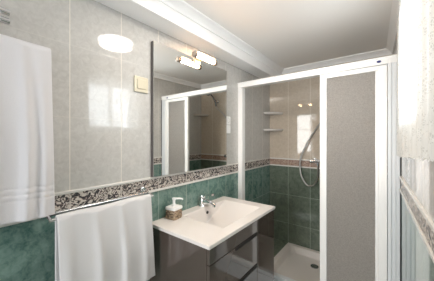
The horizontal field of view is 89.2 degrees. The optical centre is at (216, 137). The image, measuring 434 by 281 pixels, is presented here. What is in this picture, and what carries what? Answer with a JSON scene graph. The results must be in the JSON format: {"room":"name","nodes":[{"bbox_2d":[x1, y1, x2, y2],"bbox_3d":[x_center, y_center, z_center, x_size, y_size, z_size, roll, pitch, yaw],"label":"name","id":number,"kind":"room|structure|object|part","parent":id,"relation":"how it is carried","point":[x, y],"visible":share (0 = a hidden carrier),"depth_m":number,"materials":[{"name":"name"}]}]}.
{"room":"bathroom","nodes":[
{"label":"bathroom","id":0,"kind":"room"},
{"bbox_2d":[0,0,269,280],"bbox_3d":[-0.481,0.263,1.364,0.120,2.255,3.810,0,0,38],"label":"wall","id":1,"kind":"structure","parent":0,"point":[102,126],"depth_m":1.12,"materials":[{"name":"tile"}]},
{"bbox_2d":[0,7,9,24],"bbox_3d":[-0.809,-0.449,0.796,0.105,0.065,0.049,0,0,-3],"label":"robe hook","id":2,"kind":"object","parent":1,"relation":"attached to","point":[4,11],"visible":1,"depth_m":0.80,"materials":[{"name":"silver metal"}]},
{"bbox_2d":[45,187,153,222],"bbox_3d":[-0.550,0.312,1.088,0.103,0.044,0.518,0,0,38],"label":"towel rail","id":3,"kind":"object","parent":1,"relation":"attached to","point":[143,191],"visible":0.63,"depth_m":1.05,"materials":[{"name":"silver metal"}]},
{"bbox_2d":[55,194,154,280],"bbox_3d":[-0.497,0.546,1.066,0.053,0.471,0.470,0,0,38],"label":"hand towel","id":4,"kind":"object","parent":3,"relation":"hanging from","point":[114,241],"visible":1,"depth_m":1.03,"materials":[{"name":"white fabric"}]},
{"bbox_2d":[0,157,269,227],"bbox_3d":[-0.437,0.288,1.330,0.013,0.067,3.570,0,0,38],"label":"trim","id":5,"kind":"structure","parent":1,"relation":"attached to","point":[66,201],"depth_m":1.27,"materials":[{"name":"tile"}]},
{"bbox_2d":[134,75,147,93],"bbox_3d":[-0.446,-0.315,1.299,0.016,0.092,0.092,0,0,38],"label":"light switch","id":6,"kind":"object","parent":1,"relation":"attached to","point":[140,83],"visible":1,"depth_m":1.29,"materials":[{"name":"beige plastic"}]},
{"bbox_2d":[151,41,226,176],"bbox_3d":[-0.162,-0.178,1.657,0.028,0.835,0.772,0,0,38],"label":"wall mirror","id":7,"kind":"object","parent":1,"relation":"attached to","point":[189,98],"visible":0.98,"depth_m":1.55,"materials":[{"name":"grey mirror"}]},
{"bbox_2d":[191,51,217,65],"bbox_3d":[-0.117,-0.580,1.626,0.128,0.050,0.256,0,0,38],"label":"light","id":8,"kind":"object","parent":7,"relation":"attached to","point":[198,56],"visible":0.97,"depth_m":1.60,"materials":[{"name":"white"}]},
{"bbox_2d":[150,210,273,280],"bbox_3d":[0.011,0.854,1.507,0.482,0.633,0.766,0,0,38],"label":"vanity cabinet","id":9,"kind":"object","parent":1,"relation":"attached to","point":[247,255],"visible":0.73,"depth_m":1.25,"materials":[{"name":"brown paint"}]},
{"bbox_2d":[152,196,274,249],"bbox_3d":[0.012,0.581,1.508,0.483,0.126,0.784,0,0,38],"label":"washbasin","id":10,"kind":"object","parent":9,"relation":"in","point":[207,227],"visible":0.97,"depth_m":1.42,"materials":[{"name":"white ceramic"}]},
{"bbox_2d":[165,197,182,220],"bbox_3d":[-0.276,0.452,1.425,0.089,0.132,0.082,0,0,30],"label":"soap dispenser","id":11,"kind":"object","parent":10,"relation":"on","point":[173,211],"visible":1,"depth_m":1.40,"materials":[{"name":"brown wicker"}]},
{"bbox_2d":[199,193,215,207],"bbox_3d":[-0.073,0.465,1.651,0.155,0.107,0.060,0,0,38],"label":"faucet","id":12,"kind":"object","parent":10,"relation":"on","point":[203,202],"visible":1,"depth_m":1.65,"materials":[{"name":"silver metal"}]},
{"bbox_3d":[-0.079,0.434,1.656,0.121,0.045,0.042,0,0,38],"label":"lever","id":13,"kind":"part","parent":12,"relation":"part of","materials":[{"name":"silver metal"}]},
{"bbox_3d":[-0.058,0.485,1.640,0.118,0.049,0.040,0,0,38],"label":"spout","id":14,"kind":"part","parent":12,"relation":"part of","materials":[{"name":"silver metal"}]},
{"bbox_3d":[0.107,0.724,1.260,0.019,0.203,0.491,0,0,38],"label":"drawer","id":15,"kind":"part","parent":9,"relation":"part of","materials":[{"name":"brown paint"}]},
{"bbox_3d":[0.107,0.580,1.260,0.019,0.076,0.491,0,0,38],"label":"drawer","id":16,"kind":"part","parent":9,"relation":"part of","materials":[{"name":"brown paint"}]},
{"bbox_3d":[0.187,0.629,1.346,0.005,0.020,0.256,0,0,38],"label":"handle","id":17,"kind":"part","parent":9,"relation":"part of","materials":[{"name":"black metal"}]},
{"bbox_3d":[0.187,0.836,1.346,0.005,0.020,0.256,0,0,38],"label":"handle","id":18,"kind":"part","parent":9,"relation":"part of","materials":[{"name":"black metal"}]},
{"bbox_3d":[0.107,0.930,1.260,0.019,0.203,0.491,0,0,38],"label":"drawer","id":19,"kind":"part","parent":9,"relation":"part of","materials":[{"name":"brown paint"}]},
{"bbox_3d":[0.341,0.855,1.564,0.019,0.626,0.269,0,0,38],"label":"door","id":20,"kind":"part","parent":9,"relation":"part of","materials":[{"name":"brown paint"}]},
{"bbox_2d":[227,116,230,124],"bbox_3d":[0.100,-0.160,2.008,0.012,0.076,0.074,0,0,38],"label":"wall socket","id":21,"kind":"object","parent":1,"relation":"attached to","point":[228,117],"visible":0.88,"depth_m":2.01,"materials":[{"name":"white plastic"}]},
{"bbox_2d":[227,125,230,132],"bbox_3d":[0.101,-0.080,2.008,0.014,0.076,0.074,0,0,38],"label":"wall socket","id":22,"kind":"object","parent":1,"relation":"attached to","point":[228,126],"visible":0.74,"depth_m":2.01,"materials":[{"name":"white plastic"}]},
{"bbox_3d":[-0.909,-0.355,0.661,0.062,0.040,0.615,0,0,38],"label":"towel rail","id":23,"kind":"object","parent":1,"relation":"attached to","visible":0},
{"bbox_2d":[0,34,54,224],"bbox_3d":[-0.858,-0.028,0.668,0.058,0.691,0.613,0,0,38],"label":"bath towel","id":24,"kind":"object","parent":23,"relation":"hanging from","point":[27,193],"visible":1,"depth_m":0.82,"materials":[{"name":"white fabric"}]},
{"bbox_2d":[159,0,283,73],"bbox_3d":[-0.295,-0.790,1.220,0.050,0.050,3.570,0,0,38],"label":"trim","id":25,"kind":"structure","parent":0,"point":[180,6],"depth_m":1.60,"materials":[{"name":"white paint"}]},
{"bbox_2d":[183,0,392,67],"bbox_3d":[0.090,-0.865,0.922,1.565,0.100,3.810,0,0,38],"label":"ceiling","id":26,"kind":"structure","parent":0,"point":[291,33],"depth_m":1.58,"materials":[{"name":"white paint"}]},
{"bbox_2d":[95,0,280,78],"bbox_3d":[-0.374,-0.750,1.282,0.150,0.130,3.570,0,0,38],"label":"ceiling beam","id":27,"kind":"structure","parent":26,"relation":"attached to","point":[155,14],"depth_m":1.44,"materials":[{"name":"white paint"}]},
{"bbox_2d":[270,54,392,271],"bbox_3d":[1.179,0.263,2.413,1.225,2.255,0.120,0,0,38],"label":"wall","id":28,"kind":"structure","parent":0,"point":[297,205],"depth_m":2.54,"materials":[{"name":"tile"}]},
{"bbox_2d":[264,112,282,115],"bbox_3d":[0.674,-0.292,2.616,0.175,0.028,0.175,0,0,38],"label":"corner shelf","id":29,"kind":"object","parent":28,"relation":"attached to","point":[265,113],"visible":1,"depth_m":2.59,"materials":[{"name":"white ceramic"}]},
{"bbox_2d":[264,129,283,131],"bbox_3d":[0.674,-0.092,2.616,0.175,0.028,0.175,0,0,38],"label":"corner shelf","id":30,"kind":"object","parent":28,"relation":"attached to","point":[266,130],"visible":1,"depth_m":2.59,"materials":[{"name":"white ceramic"}]},
{"bbox_2d":[299,123,319,186],"bbox_3d":[1.121,0.037,2.318,0.499,0.989,0.038,0,0,38],"label":"shower hose","id":31,"kind":"object","parent":28,"relation":"attached to","point":[318,125],"visible":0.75,"depth_m":2.41,"materials":[{"name":"silver metal"}]},
{"bbox_2d":[309,158,319,165],"bbox_3d":[1.108,0.261,2.341,0.224,0.078,0.068,0,0,38],"label":"shower mixer","id":32,"kind":"object","parent":28,"relation":"attached to","point":[315,160],"visible":0.52,"depth_m":2.36,"materials":[{"name":"silver metal"}]},
{"bbox_2d":[270,157,387,174],"bbox_3d":[1.145,0.288,2.368,1.225,0.067,0.013,0,0,38],"label":"trim","id":33,"kind":"structure","parent":28,"relation":"attached to","point":[272,161],"depth_m":2.56,"materials":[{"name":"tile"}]},
{"bbox_2d":[282,48,391,73],"bbox_3d":[1.186,-0.790,2.300,1.075,0.050,0.050,0,0,38],"label":"trim","id":34,"kind":"structure","parent":28,"relation":"attached to","point":[382,52],"depth_m":2.25,"materials":[{"name":"white paint"}]},
{"bbox_2d":[393,38,433,280],"bbox_3d":[0.656,0.263,0.491,0.220,2.255,3.810,0,0,36],"label":"wall","id":35,"kind":"structure","parent":0,"point":[417,264],"depth_m":0.88,"materials":[{"name":"tile"}]},
{"bbox_2d":[386,0,398,53],"bbox_3d":[0.546,-0.790,0.570,0.051,0.050,3.570,0,0,36],"label":"trim","id":36,"kind":"structure","parent":35,"relation":"attached to","point":[392,33],"depth_m":1.59,"materials":[{"name":"white paint"}]},
{"bbox_2d":[399,176,433,262],"bbox_3d":[0.569,0.288,0.553,0.016,0.067,3.570,0,0,36],"label":"trim","id":37,"kind":"structure","parent":35,"relation":"attached to","point":[427,231],"depth_m":0.79,"materials":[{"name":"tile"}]},
{"label":"curtain rod","id":38,"kind":"object","parent":35,"relation":"attached to","visible":0},
{"bbox_2d":[396,0,433,161],"bbox_3d":[0.695,-0.303,0.777,0.021,0.824,1.240,0,0,36],"label":"lace curtain","id":39,"kind":"object","parent":38,"relation":"hanging from","point":[415,18],"visible":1,"depth_m":0.73,"materials":[{"name":"white fabric"}]},
{"bbox_3d":[0.090,1.420,0.922,1.565,0.100,3.810,0,0,38],"label":"floor","id":40,"kind":"structure","parent":0,"visible":0},
{"bbox_2d":[274,238,287,256],"bbox_3d":[0.531,1.301,2.389,0.228,0.138,0.710,0,0,38],"label":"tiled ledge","id":41,"kind":"object","parent":40,"relation":"on","point":[278,244],"visible":0.15,"depth_m":2.52,"materials":[{"name":"tile"}]},
{"bbox_2d":[238,54,400,280],"bbox_3d":[0.705,0.415,1.799,1.225,1.910,0.072,0,0,38],"label":"screen","id":42,"kind":"object","parent":40,"relation":"on","point":[353,95],"visible":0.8,"depth_m":1.56,"materials":[{"name":"white metal"}]},
{"bbox_3d":[0.241,0.370,2.161,0.048,1.720,0.055,0,0,38],"label":"wall post","id":43,"kind":"part","parent":42,"relation":"part of","materials":[{"name":"white metal"}]},
{"bbox_3d":[0.702,1.285,1.796,1.225,0.170,0.049,0,0,38],"label":"rail","id":44,"kind":"part","parent":42,"relation":"part of","materials":[{"name":"white"}]},
{"bbox_3d":[0.706,-0.514,1.800,1.225,0.052,0.068,0,0,38],"label":"rail","id":45,"kind":"part","parent":42,"relation":"part of","materials":[{"name":"white metal"}]},
{"bbox_3d":[0.954,0.357,1.583,0.305,1.622,0.004,0,0,38],"label":"frosted pane","id":46,"kind":"part","parent":42,"relation":"part of","materials":[{"name":"grey glass"}]},
{"bbox_3d":[0.961,0.357,1.578,0.411,1.682,0.024,0,0,38],"label":"sliding panel","id":47,"kind":"part","parent":42,"relation":"part of","materials":[{"name":"white metal"}]},
{"bbox_2d":[274,242,387,280],"bbox_3d":[1.017,1.300,2.016,0.995,0.140,0.704,0,0,38],"label":"shower tray","id":48,"kind":"object","parent":40,"relation":"on","point":[296,262],"visible":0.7,"depth_m":2.25,"materials":[{"name":"white ceramic"}]}
]}

